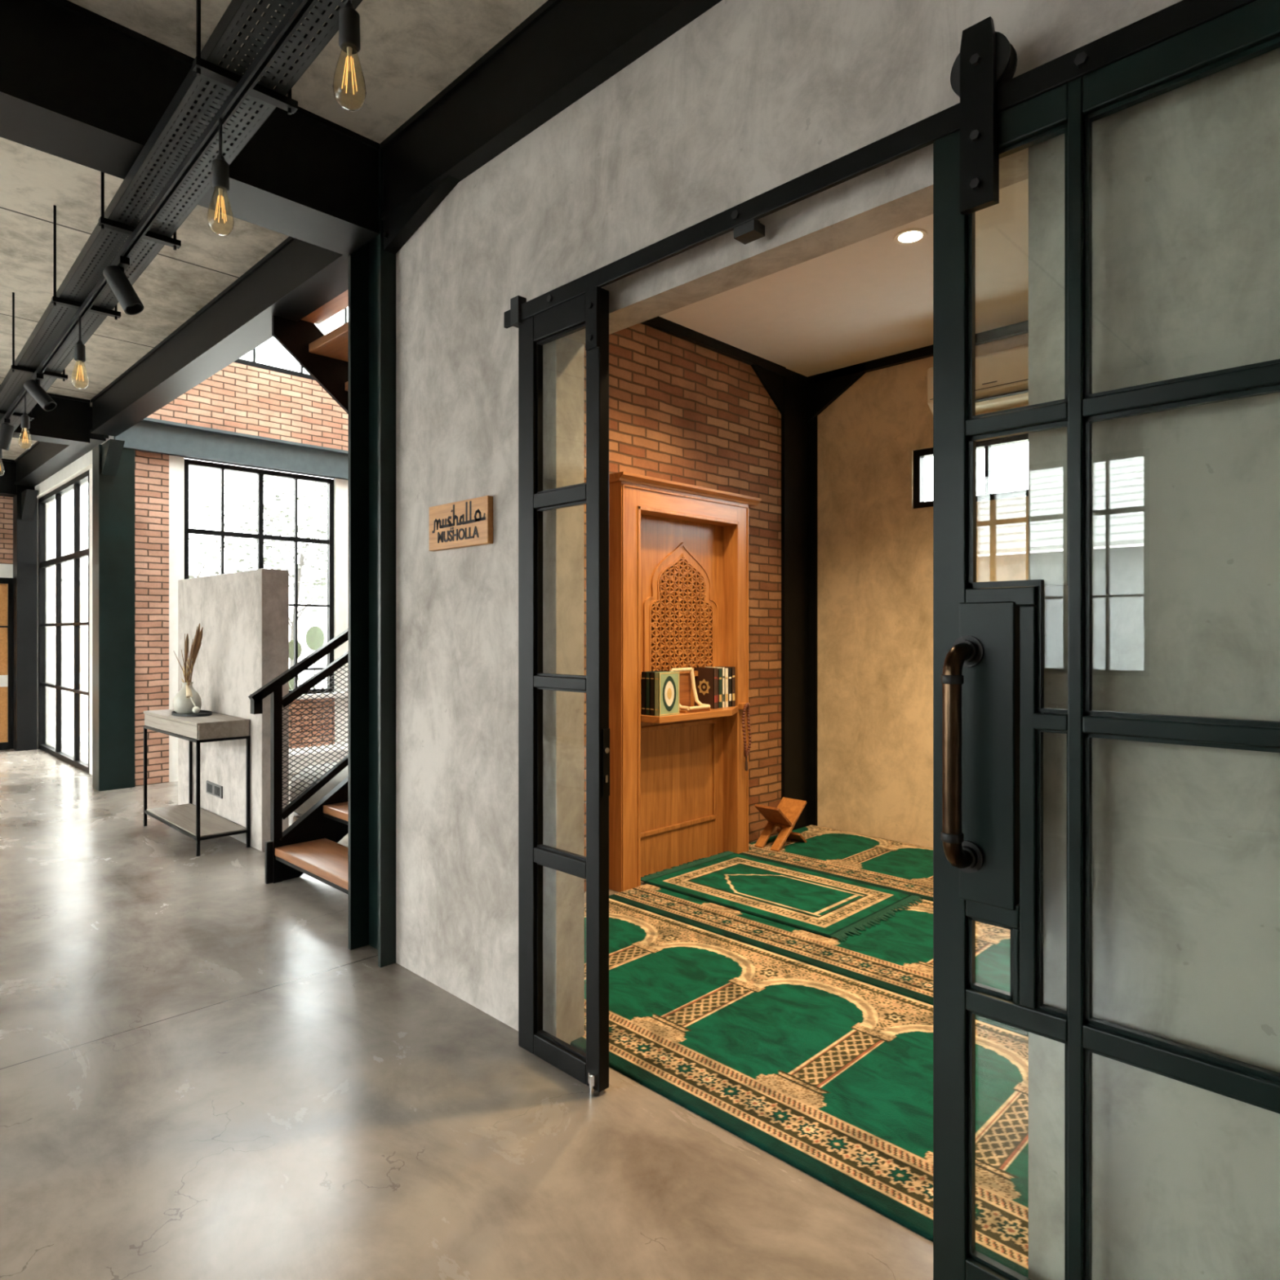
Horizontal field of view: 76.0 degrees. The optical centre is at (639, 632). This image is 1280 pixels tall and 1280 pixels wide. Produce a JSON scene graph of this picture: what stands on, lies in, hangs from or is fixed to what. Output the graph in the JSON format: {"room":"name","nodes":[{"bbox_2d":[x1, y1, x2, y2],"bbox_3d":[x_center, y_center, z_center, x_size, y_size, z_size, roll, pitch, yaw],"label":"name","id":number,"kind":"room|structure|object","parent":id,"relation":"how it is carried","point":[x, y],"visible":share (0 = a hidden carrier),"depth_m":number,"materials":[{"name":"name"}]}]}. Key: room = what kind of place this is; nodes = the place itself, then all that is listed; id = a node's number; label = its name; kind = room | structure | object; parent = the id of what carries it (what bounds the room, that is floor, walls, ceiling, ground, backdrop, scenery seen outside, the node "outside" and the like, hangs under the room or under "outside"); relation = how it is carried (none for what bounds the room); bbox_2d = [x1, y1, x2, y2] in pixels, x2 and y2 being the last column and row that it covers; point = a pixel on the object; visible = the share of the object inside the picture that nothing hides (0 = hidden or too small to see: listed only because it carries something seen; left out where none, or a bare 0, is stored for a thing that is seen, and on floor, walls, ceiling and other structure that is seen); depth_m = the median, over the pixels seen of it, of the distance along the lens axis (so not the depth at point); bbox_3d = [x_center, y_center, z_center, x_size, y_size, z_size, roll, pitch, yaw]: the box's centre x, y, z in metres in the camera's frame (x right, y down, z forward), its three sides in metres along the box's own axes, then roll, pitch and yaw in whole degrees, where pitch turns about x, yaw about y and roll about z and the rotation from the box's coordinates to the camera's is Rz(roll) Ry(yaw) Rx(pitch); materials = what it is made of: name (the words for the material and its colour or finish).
{"room":"industrial-style hallway","nodes":[
{"label":"industrial-style hallway","id":0,"kind":"room"},
{"bbox_2d":[0,496,13,577],"bbox_3d":[-8.833,-0.300,7.455,0.150,3.200,5.250,0,0,45],"label":"wall","id":1,"kind":"structure","parent":0,"point":[6,503],"depth_m":9.14,"materials":[{"name":"brick"}]},
{"bbox_2d":[0,577,13,750],"bbox_3d":[-7.418,0.343,8.830,0.080,1.915,1.095,0,0,45],"label":"door","id":2,"kind":"structure","parent":1,"relation":"in","point":[6,584],"depth_m":9.15,"materials":[{"name":"orange wood"}]},
{"bbox_2d":[38,469,89,773],"bbox_3d":[-5.910,-0.105,8.417,2.370,2.810,0.060,0,0,45],"label":"window","id":3,"kind":"structure","parent":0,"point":[75,483],"depth_m":8.60,"materials":[{"name":"black metal"}]},
{"bbox_2d":[147,362,347,748],"bbox_3d":[-3.515,-1.600,7.872,0.150,5.800,2.700,0,0,45],"label":"wall","id":4,"kind":"structure","parent":0,"point":[242,398],"depth_m":7.79,"materials":[{"name":"brick"}]},
{"bbox_2d":[113,417,347,479],"bbox_3d":[-3.468,-1.688,7.756,0.140,0.275,2.600,0,0,45],"label":"steel beam","id":5,"kind":"structure","parent":4,"relation":"attached to","point":[190,442],"depth_m":7.49,"materials":[{"name":"metal"}]},
{"bbox_2d":[168,455,347,782],"bbox_3d":[-3.592,-0.125,7.779,0.170,2.850,1.640,0,0,45],"label":"trim","id":6,"kind":"structure","parent":4,"relation":"attached to","point":[176,464],"depth_m":7.21,"materials":[{"name":"white paint"}]},
{"bbox_2d":[184,458,333,694],"bbox_3d":[-3.578,-0.472,7.758,0.060,2.145,1.378,0,0,45],"label":"window","id":7,"kind":"structure","parent":4,"relation":"in","point":[260,535],"depth_m":7.91,"materials":[{"name":"black metal"}]},
{"bbox_2d":[233,307,346,380],"bbox_3d":[-3.497,-2.975,7.854,0.060,0.950,2.300,0,0,45],"label":"window","id":8,"kind":"structure","parent":4,"relation":"in","point":[252,363],"depth_m":7.83,"materials":[{"name":"black metal"}]},
{"bbox_2d":[0,0,547,459],"bbox_3d":[-3.840,-1.975,2.442,14.300,0.150,5.500,0,0,45],"label":"ceiling","id":9,"kind":"structure","parent":0,"point":[411,51],"depth_m":3.47,"materials":[{"name":"grey concrete"}]},
{"bbox_2d":[0,458,17,497],"bbox_3d":[-8.736,-1.710,7.269,0.250,0.380,5.120,0,0,45],"label":"steel beam","id":10,"kind":"structure","parent":9,"relation":"attached to","point":[8,488],"depth_m":8.96,"materials":[{"name":"black metal"}]},
{"bbox_2d":[0,384,89,447],"bbox_3d":[-6.357,-1.725,4.931,0.220,0.350,5.120,0,0,45],"label":"steel beam","id":11,"kind":"structure","parent":9,"relation":"attached to","point":[68,423],"depth_m":6.56,"materials":[{"name":"black metal"}]},
{"bbox_2d":[14,406,106,486],"bbox_3d":[-5.699,-1.765,7.972,3.095,0.270,0.180,0,0,45],"label":"steel beam","id":12,"kind":"structure","parent":9,"relation":"attached to","point":[42,460],"depth_m":8.02,"materials":[{"name":"black metal"}]},
{"bbox_2d":[0,0,362,431],"bbox_3d":[-2.651,-1.676,3.865,0.260,0.444,13.200,0,0,-44],"label":"cable tray","id":13,"kind":"object","parent":9,"relation":"hanging from","point":[113,228],"visible":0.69,"depth_m":2.56,"materials":[{"name":"grey metal"}]},
{"bbox_2d":[0,0,318,428],"bbox_3d":[-2.733,-1.454,3.925,0.035,0.025,12.600,0,0,-44],"label":"track rail","id":14,"kind":"object","parent":13,"relation":"attached to","point":[299,11],"visible":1,"depth_m":2.46,"materials":[{"name":"black metal"}]},
{"bbox_2d":[0,448,4,475],"bbox_3d":[-4.572,-1.286,5.834,0.068,0.332,0.068,0,0,45],"label":"pendant bulb","id":15,"kind":"object","parent":14,"relation":"hanging from","point":[1,451],"visible":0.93,"depth_m":5.83,"materials":[{"name":"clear glass"}]},
{"bbox_2d":[0,448,2,458],"bbox_3d":[-4.572,-1.291,5.834,0.044,0.092,0.044,0,0,45],"label":"socket","id":16,"kind":"object","parent":15,"relation":"attached to","point":[1,451],"depth_m":5.83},
{"bbox_2d":[0,417,14,450],"bbox_3d":[-4.298,-1.339,5.546,0.111,0.206,0.082,0,0,13],"label":"track spotlight","id":17,"kind":"object","parent":14,"relation":"hanging from","point":[6,431],"visible":1,"depth_m":5.52,"materials":[{"name":"black metal"}]},
{"bbox_2d":[17,395,31,448],"bbox_3d":[-3.739,-1.286,4.982,0.068,0.332,0.068,0,0,45],"label":"pendant bulb","id":18,"kind":"object","parent":14,"relation":"hanging from","point":[24,417],"visible":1,"depth_m":4.97,"materials":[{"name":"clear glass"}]},
{"bbox_2d":[20,413,29,429],"bbox_3d":[-3.739,-1.291,4.982,0.044,0.092,0.044,0,0,45],"label":"socket","id":19,"kind":"object","parent":18,"relation":"attached to","point":[24,417],"depth_m":4.97,"materials":[{"name":"black metal"}]},
{"bbox_2d":[23,373,57,411],"bbox_3d":[-3.360,-1.343,4.587,0.165,0.198,0.087,0,0,6],"label":"track spotlight","id":20,"kind":"object","parent":14,"relation":"hanging from","point":[33,387],"visible":1,"depth_m":4.56,"materials":[{"name":"black metal"}]},
{"bbox_2d":[71,315,88,387],"bbox_3d":[-2.565,-1.286,3.750,0.068,0.332,0.068,0,0,45],"label":"pendant bulb","id":21,"kind":"object","parent":14,"relation":"hanging from","point":[79,348],"visible":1,"depth_m":3.74,"materials":[{"name":"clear glass"}]},
{"bbox_2d":[74,340,85,362],"bbox_3d":[-2.565,-1.291,3.750,0.044,0.092,0.044,0,0,45],"label":"socket","id":22,"kind":"object","parent":21,"relation":"attached to","point":[79,348],"depth_m":3.74,"materials":[{"name":"black metal"}]},
{"bbox_2d":[102,255,143,315],"bbox_3d":[-2.003,-1.340,3.174,0.145,0.205,0.085,0,0,8],"label":"track spotlight","id":23,"kind":"object","parent":14,"relation":"hanging from","point":[115,276],"visible":1,"depth_m":3.15,"materials":[{"name":"black metal"}]},
{"bbox_2d":[207,114,234,235],"bbox_3d":[-1.177,-1.286,2.298,0.068,0.332,0.068,0,0,45],"label":"pendant bulb","id":24,"kind":"object","parent":14,"relation":"hanging from","point":[220,168],"visible":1,"depth_m":2.29,"materials":[{"name":"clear glass"}]},
{"bbox_2d":[211,155,229,192],"bbox_3d":[-1.177,-1.291,2.298,0.044,0.092,0.044,0,0,45],"label":"socket","id":25,"kind":"object","parent":24,"relation":"attached to","point":[220,168],"depth_m":2.28,"materials":[{"name":"black metal"}]},
{"bbox_2d":[332,0,366,111],"bbox_3d":[-0.619,-1.286,1.744,0.068,0.332,0.068,0,0,45],"label":"pendant bulb","id":26,"kind":"object","parent":14,"relation":"hanging from","point":[348,18],"visible":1,"depth_m":1.73,"materials":[{"name":"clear glass"}]},
{"bbox_2d":[338,2,359,54],"bbox_3d":[-0.619,-1.291,1.744,0.044,0.092,0.044,0,0,45],"label":"socket","id":27,"kind":"object","parent":26,"relation":"attached to","point":[348,18],"depth_m":1.73,"materials":[{"name":"black metal"}]},
{"bbox_2d":[0,0,379,256],"bbox_3d":[-2.880,-1.725,1.471,0.270,0.350,5.060,0,0,45],"label":"steel beam","id":28,"kind":"structure","parent":9,"relation":"attached to","point":[80,86],"depth_m":2.63,"materials":[{"name":"black metal"}]},
{"bbox_2d":[90,235,347,436],"bbox_3d":[-2.758,-1.765,5.108,4.645,0.270,0.180,0,0,45],"label":"steel beam","id":29,"kind":"structure","parent":9,"relation":"attached to","point":[296,277],"depth_m":4.62,"materials":[{"name":"black metal"}]},
{"bbox_2d":[380,0,722,220],"bbox_3d":[0.994,-1.752,1.258,5.547,0.295,0.068,0,0,45],"label":"steel beam","id":30,"kind":"structure","parent":9,"relation":"attached to","point":[564,50],"depth_m":2.57,"materials":[{"name":"black metal"}]},
{"bbox_2d":[0,741,933,1279],"bbox_3d":[-2.735,1.375,3.565,14.300,0.150,8.650,0,0,45],"label":"floor","id":31,"kind":"structure","parent":0,"point":[202,1077],"depth_m":2.19,"materials":[{"name":"concrete"}]},
{"bbox_2d":[13,484,37,751],"bbox_3d":[-6.771,-0.300,9.053,0.550,3.200,0.180,0,0,45],"label":"steel column","id":32,"kind":"structure","parent":31,"relation":"on","point":[24,503],"depth_m":9.07,"materials":[{"name":"black metal"}]},
{"bbox_2d":[92,439,134,791],"bbox_3d":[-4.330,-0.125,6.794,0.500,2.850,0.260,0,0,45],"label":"steel column","id":33,"kind":"structure","parent":31,"relation":"on","point":[113,464],"depth_m":6.81,"materials":[{"name":"black metal"}]},
{"bbox_2d":[134,449,168,786],"bbox_3d":[-4.258,-0.125,7.095,0.180,2.850,0.270,0,0,45],"label":"wall pier","id":34,"kind":"object","parent":31,"relation":"on","point":[151,468],"visible":0.79,"depth_m":7.02,"materials":[{"name":"brick"}]},
{"bbox_2d":[143,709,250,856],"bbox_3d":[-2.857,0.912,5.246,1.080,0.775,0.298,0,0,45],"label":"console table","id":35,"kind":"object","parent":31,"relation":"on","point":[197,823],"visible":0.93,"depth_m":4.97,"materials":[{"name":"grey wood"}]},
{"bbox_2d":[171,710,212,716],"bbox_3d":[-2.881,0.516,5.265,0.370,0.018,0.210,0,0,45],"label":"tray","id":36,"kind":"object","parent":35,"relation":"on","point":[202,713],"visible":0.81,"depth_m":5.16,"materials":[{"name":"black metal"}]},
{"bbox_2d":[173,681,201,713],"bbox_3d":[-2.934,0.418,5.310,0.164,0.198,0.164,0,0,45],"label":"vase","id":37,"kind":"object","parent":36,"relation":"on","point":[181,704],"visible":0.9,"depth_m":5.25,"materials":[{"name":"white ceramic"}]},
{"bbox_2d":[173,622,203,686],"bbox_3d":[-2.937,0.172,5.305,0.382,0.468,0.090,0,0,45],"label":"dried stems","id":38,"kind":"object","parent":37,"relation":"in","point":[195,646],"visible":0.9,"depth_m":5.24,"materials":[{"name":"plant"}]},
{"bbox_2d":[185,684,199,713],"bbox_3d":[-2.874,0.423,5.244,0.121,0.182,0.048,0,0,19],"label":"bead garland","id":39,"kind":"object","parent":37,"relation":"hanging from","point":[188,692],"visible":1,"depth_m":5.23,"materials":[{"name":"wood"}]},
{"bbox_2d":[146,803,246,837],"bbox_3d":[-2.857,1.197,5.246,1.052,0.018,0.270,0,0,45],"label":"shelf","id":40,"kind":"object","parent":35,"relation":"attached to","point":[182,818],"depth_m":5.16,"materials":[{"name":"grey wood"}]},
{"bbox_2d":[177,568,288,851],"bbox_3d":[-2.748,0.458,5.471,1.564,1.684,0.162,0,0,45],"label":"wall","id":41,"kind":"structure","parent":31,"relation":"on","point":[243,616],"depth_m":5.14,"materials":[{"name":"concrete"}]},
{"bbox_2d":[205,780,222,798],"bbox_3d":[-2.799,1.030,5.396,0.308,0.082,0.014,0,0,45],"label":"power outlet","id":42,"kind":"object","parent":41,"relation":"attached to","point":[215,789],"visible":1,"depth_m":5.39,"materials":[{"name":"grey plastic"}]},
{"bbox_2d":[207,782,212,793],"bbox_3d":[-2.870,1.035,5.461,0.090,0.056,0.005,0,0,45],"label":"socket","id":43,"kind":"object","parent":42,"relation":"attached to","point":[209,784],"depth_m":5.45,"materials":[{"name":"grey plastic"}]},
{"bbox_2d":[214,786,219,795],"bbox_3d":[-2.771,1.035,5.363,0.090,0.056,0.005,0,0,45],"label":"socket","id":44,"kind":"object","parent":42,"relation":"attached to","point":[216,788],"depth_m":5.36,"materials":[{"name":"grey plastic"}]},
{"bbox_2d":[248,289,347,893],"bbox_3d":[-0.649,-0.257,4.830,1.078,3.115,2.802,0,0,45],"label":"staircase","id":45,"kind":"structure","parent":31,"relation":"on","point":[309,846],"depth_m":4.32,"materials":[{"name":"black metal"}]},
{"bbox_2d":[275,856,347,893],"bbox_3d":[-1.452,1.168,3.999,1.016,0.020,0.251,0,0,45],"label":"stair tread","id":46,"kind":"object","parent":45,"relation":"on","point":[331,882],"depth_m":3.94,"materials":[{"name":"brown wood"}]},
{"bbox_2d":[323,813,347,825],"bbox_3d":[-1.270,0.988,4.185,1.016,0.020,0.251,0,0,45],"label":"stair tread","id":47,"kind":"object","parent":45,"relation":"on","point":[344,820],"depth_m":4.34,"materials":[{"name":"brown wood"}]},
{"bbox_2d":[288,742,347,774],"bbox_3d":[-3.108,1.208,7.893,0.400,0.185,1.900,0,0,45],"label":"ledge","id":48,"kind":"object","parent":31,"relation":"on","point":[338,745],"visible":0.04,"depth_m":7.71,"materials":[{"name":"white paint"}]},
{"bbox_2d":[347,144,460,967],"bbox_3d":[-0.880,-0.300,3.177,0.730,3.200,0.173,0,0,45],"label":"steel column","id":49,"kind":"structure","parent":31,"relation":"on","point":[371,268],"depth_m":3.36,"materials":[{"name":"black metal"}]},
{"bbox_2d":[608,471,761,892],"bbox_3d":[0.290,0.250,4.496,0.270,2.100,1.150,0,0,45],"label":"niche","id":50,"kind":"object","parent":31,"relation":"on","point":[678,552],"visible":0.99,"depth_m":4.51,"materials":[{"name":"brown wood"}]},
{"bbox_2d":[641,671,657,715],"bbox_3d":[0.070,0.312,4.284,0.030,0.222,0.151,0,0,45],"label":"book","id":51,"kind":"object","parent":50,"relation":"on","point":[643,673],"visible":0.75,"depth_m":4.23,"materials":[{"name":"paper"}]},
{"bbox_2d":[645,671,665,715],"bbox_3d":[0.092,0.312,4.262,0.030,0.222,0.151,0,0,45],"label":"book","id":52,"kind":"object","parent":50,"relation":"on","point":[647,673],"visible":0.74,"depth_m":4.21,"materials":[{"name":"paper"}]},
{"bbox_2d":[649,671,673,715],"bbox_3d":[0.115,0.312,4.241,0.030,0.222,0.151,0,0,45],"label":"book","id":53,"kind":"object","parent":50,"relation":"on","point":[651,673],"visible":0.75,"depth_m":4.19,"materials":[{"name":"leather"}]},
{"bbox_2d":[654,671,679,716],"bbox_3d":[0.140,0.312,4.220,0.034,0.222,0.156,0,0,45],"label":"book","id":54,"kind":"object","parent":50,"relation":"on","point":[666,683],"visible":1,"depth_m":4.20,"materials":[{"name":"paper"}]},
{"bbox_2d":[640,705,737,723],"bbox_3d":[0.291,0.441,4.472,0.235,0.035,0.804,0,0,45],"label":"shelf","id":55,"kind":"object","parent":50,"relation":"attached to","point":[728,711],"depth_m":4.32,"materials":[{"name":"brown wood"}]},
{"bbox_2d":[669,667,711,713],"bbox_3d":[0.266,0.307,4.433,0.164,0.232,0.205,0,0,45],"label":"book stand","id":56,"kind":"object","parent":50,"relation":"on","point":[685,679],"visible":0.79,"depth_m":4.50,"materials":[{"name":"beige wood"}]},
{"bbox_2d":[694,666,717,709],"bbox_3d":[0.371,0.309,4.614,0.141,0.228,0.033,0,0,45],"label":"book","id":57,"kind":"object","parent":50,"relation":"on","point":[706,681],"visible":0.96,"depth_m":4.59,"materials":[{"name":"leather"}]},
{"bbox_2d":[705,666,724,707],"bbox_3d":[0.429,0.309,4.684,0.126,0.228,0.024,0,0,45],"label":"book","id":58,"kind":"object","parent":50,"relation":"on","point":[722,668],"visible":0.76,"depth_m":4.64,"materials":[{"name":"paper"}]},
{"bbox_2d":[717,668,718,708],"bbox_3d":[0.388,0.312,4.642,0.126,0.222,0.028,0,0,45],"label":"book","id":59,"kind":"object","parent":50,"relation":"on","point":[717,668],"visible":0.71,"depth_m":4.61,"materials":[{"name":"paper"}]},
{"bbox_2d":[718,668,722,707],"bbox_3d":[0.410,0.312,4.664,0.126,0.222,0.030,0,0,45],"label":"book","id":60,"kind":"object","parent":50,"relation":"on","point":[720,670],"visible":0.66,"depth_m":4.62,"materials":[{"name":"paper"}]},
{"bbox_2d":[715,666,735,706],"bbox_3d":[0.494,0.309,4.749,0.126,0.228,0.030,0,0,45],"label":"book","id":61,"kind":"object","parent":50,"relation":"on","point":[733,668],"visible":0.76,"depth_m":4.71,"materials":[{"name":"paper"}]},
{"bbox_2d":[724,667,728,707],"bbox_3d":[0.450,0.312,4.704,0.126,0.222,0.030,0,0,45],"label":"book","id":62,"kind":"object","parent":50,"relation":"on","point":[726,668],"visible":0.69,"depth_m":4.66,"materials":[{"name":"paper"}]},
{"bbox_2d":[727,667,732,706],"bbox_3d":[0.472,0.312,4.727,0.126,0.222,0.030,0,0,45],"label":"book","id":63,"kind":"object","parent":50,"relation":"on","point":[730,669],"visible":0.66,"depth_m":4.68,"materials":[{"name":"paper"}]},
{"bbox_2d":[742,702,751,771],"bbox_3d":[0.621,0.605,4.767,0.031,0.400,0.071,0,0,45],"label":"rosary","id":64,"kind":"object","parent":50,"relation":"hanging from","point":[746,751],"visible":1,"depth_m":4.76,"materials":[{"name":"brown wood"}]},
{"bbox_2d":[570,897,1028,1278],"bbox_3d":[0.398,1.294,2.708,2.628,0.012,1.050,0,0,45],"label":"carpet","id":65,"kind":"object","parent":31,"relation":"on","point":[828,1074],"visible":0.49,"depth_m":2.44,"materials":[{"name":"green carpet"}]},
{"bbox_2d":[750,361,866,831],"bbox_3d":[1.063,-0.210,5.161,0.480,3.020,0.652,0,0,45],"label":"steel column","id":66,"kind":"structure","parent":31,"relation":"on","point":[799,400],"depth_m":5.42,"materials":[{"name":"black metal"}]},
{"bbox_2d":[608,884,1028,1036],"bbox_3d":[1.138,1.294,3.460,2.628,0.012,1.050,0,0,45],"label":"carpet","id":67,"kind":"object","parent":31,"relation":"on","point":[895,955],"visible":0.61,"depth_m":3.40,"materials":[{"name":"carpet"}]},
{"bbox_2d":[640,851,923,941],"bbox_3d":[0.673,1.282,4.112,1.255,0.017,0.760,0,0,45],"label":"mat","id":68,"kind":"object","parent":67,"relation":"on","point":[825,905],"visible":0.99,"depth_m":4.02,"materials":[{"name":"green fabric"}]},
{"bbox_2d":[739,824,933,901],"bbox_3d":[1.800,1.294,4.214,2.740,0.012,0.935,0,0,45],"label":"carpet","id":69,"kind":"object","parent":31,"relation":"on","point":[891,864],"visible":0.38,"depth_m":4.70,"materials":[{"name":"green carpet"}]},
{"bbox_2d":[754,797,806,851],"bbox_3d":[0.859,1.163,4.989,0.174,0.261,0.309,0,0,45],"label":"book stand","id":70,"kind":"object","parent":69,"relation":"on","point":[787,813],"depth_m":4.97,"materials":[{"name":"brown wood"}]},
{"bbox_2d":[584,323,781,892],"bbox_3d":[0.079,-1.600,4.559,0.120,5.800,3.127,0,0,45],"label":"brick wall","id":71,"kind":"structure","parent":0,"point":[682,411],"depth_m":4.89,"materials":[{"name":"brown brick"}]},
{"bbox_2d":[640,315,786,376],"bbox_3d":[-0.015,-1.692,4.353,0.035,0.055,2.702,0,0,45],"label":"trim","id":72,"kind":"structure","parent":71,"relation":"attached to","point":[658,322],"depth_m":4.78,"materials":[{"name":"black metal"}]},
{"bbox_2d":[395,0,1279,1279],"bbox_3d":[1.057,-0.300,1.325,5.550,3.200,0.115,0,0,45],"label":"wall","id":73,"kind":"structure","parent":0,"point":[748,99],"depth_m":1.53,"materials":[{"name":"concrete"}]},
{"bbox_2d":[429,495,493,551],"bbox_3d":[-0.638,-0.383,2.892,0.372,0.161,0.025,0,0,45],"label":"wall sign","id":74,"kind":"object","parent":73,"relation":"attached to","point":[467,522],"visible":1,"depth_m":2.86,"materials":[{"name":"brown wood"}]},
{"bbox_2d":[503,0,1256,328],"bbox_3d":[0.814,-0.995,1.423,3.434,0.100,0.085,0,0,45],"label":"sliding track","id":75,"kind":"object","parent":73,"relation":"attached to","point":[1181,16],"visible":0.85,"depth_m":1.69,"materials":[{"name":"black metal"}]},
{"bbox_2d":[518,286,609,1096],"bbox_3d":[-0.236,0.165,2.428,0.384,2.270,0.056,0,0,45],"label":"door","id":76,"kind":"structure","parent":75,"relation":"hanging from","point":[589,310],"depth_m":2.41,"materials":[{"name":"black metal"}]},
{"bbox_2d":[933,0,1279,1279],"bbox_3d":[0.941,0.076,1.214,1.080,2.424,0.136,0,0,45],"label":"door","id":77,"kind":"structure","parent":73,"relation":"in","point":[991,718],"depth_m":1.50,"materials":[{"name":"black metal"}]},
{"bbox_2d":[658,178,1028,377],"bbox_3d":[2.147,-1.760,2.526,5.680,0.080,3.127,0,0,45],"label":"ceiling","id":78,"kind":"structure","parent":0,"point":[869,299],"depth_m":4.23,"materials":[{"name":"white paint"}]},
{"bbox_2d":[893,227,927,244],"bbox_3d":[1.172,-1.717,3.549,0.140,0.008,0.140,0,0,45],"label":"recessed light","id":79,"kind":"object","parent":78,"relation":"in","point":[914,235],"visible":1,"depth_m":3.54,"materials":[{"name":"white paint"}]},
{"bbox_2d":[817,333,1028,848],"bbox_3d":[3.201,-0.250,3.599,5.680,3.100,0.120,0,0,45],"label":"wall","id":80,"kind":"structure","parent":0,"point":[875,549],"depth_m":5.16,"materials":[{"name":"paint"}]},
{"bbox_2d":[813,320,1028,382],"bbox_3d":[3.173,-1.692,3.514,5.600,0.055,0.040,0,0,45],"label":"trim","id":81,"kind":"structure","parent":80,"relation":"attached to","point":[1020,328],"depth_m":4.93,"materials":[{"name":"black metal"}]},
{"bbox_2d":[913,433,1028,508],"bbox_3d":[2.017,-0.940,4.748,0.880,0.360,0.060,0,0,45],"label":"window","id":82,"kind":"structure","parent":80,"relation":"in","point":[919,455],"depth_m":4.74,"materials":[{"name":"black metal"}]},
{"bbox_2d":[927,344,1028,414],"bbox_3d":[2.031,-1.405,4.520,0.840,0.270,0.206,0,0,45],"label":"air conditioner","id":83,"kind":"object","parent":80,"relation":"attached to","point":[1002,377],"visible":0.39,"depth_m":4.47,"materials":[{"name":"beige plastic"}]},
{"label":"outside","id":84,"kind":"structure","parent":0,"visible":0},
{"bbox_2d":[54,722,88,743],"bbox_3d":[-7.071,1.555,-0.061,70.000,0.190,70.000,0,0,45],"label":"ground","id":85,"kind":"structure","parent":84,"point":[67,730],"depth_m":11.99,"materials":[{"name":"white"}]},
{"bbox_2d":[61,537,235,582],"bbox_3d":[-5.839,0.124,9.788,1.400,2.756,1.437,0,0,15],"label":"tree","id":86,"kind":"object","parent":85,"relation":"on","point":[193,552],"visible":0.08,"depth_m":9.94,"materials":[{"name":"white plant"}]},
{"bbox_2d":[54,564,327,724],"bbox_3d":[-1.518,0.180,12.008,13.000,2.560,13.000,0,0,45],"label":"wall","id":87,"kind":"structure","parent":85,"relation":"on","point":[306,620],"depth_m":13.34,"materials":[{"name":"white paint"}]},
{"bbox_2d":[35,435,113,774],"bbox_3d":[-5.707,-0.375,8.246,3.500,3.350,0.200,0,0,45],"label":"trim","id":88,"kind":"structure","parent":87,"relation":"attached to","point":[84,463],"depth_m":9.28,"materials":[{"name":"white paint"}]},
{"bbox_2d":[297,692,347,699],"bbox_3d":[-3.481,0.620,7.757,0.120,0.040,1.517,0,0,45],"label":"windowsill","id":89,"kind":"object","parent":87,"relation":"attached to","point":[322,695],"visible":0.07,"depth_m":8.05,"materials":[{"name":"white paint"}]},
{"bbox_2d":[188,494,254,577],"bbox_3d":[-6.812,-0.290,12.389,2.345,3.583,1.607,0,0,-27],"label":"tree","id":90,"kind":"object","parent":85,"relation":"on","point":[233,504],"visible":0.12,"depth_m":12.29,"materials":[{"name":"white plant"}]},
{"bbox_2d":[204,471,327,689],"bbox_3d":[-5.258,-0.651,12.380,2.359,4.306,2.384,0,0,-1],"label":"tree","id":91,"kind":"object","parent":85,"relation":"on","point":[302,557],"visible":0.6,"depth_m":12.29,"materials":[{"name":"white plant"}]},
{"bbox_2d":[288,626,327,689],"bbox_3d":[-3.694,0.712,9.081,0.408,1.584,0.927,0,0,45],"label":"plant","id":92,"kind":"object","parent":85,"relation":"on","point":[314,637],"visible":0.2,"depth_m":9.13,"materials":[{"name":"green plant"}]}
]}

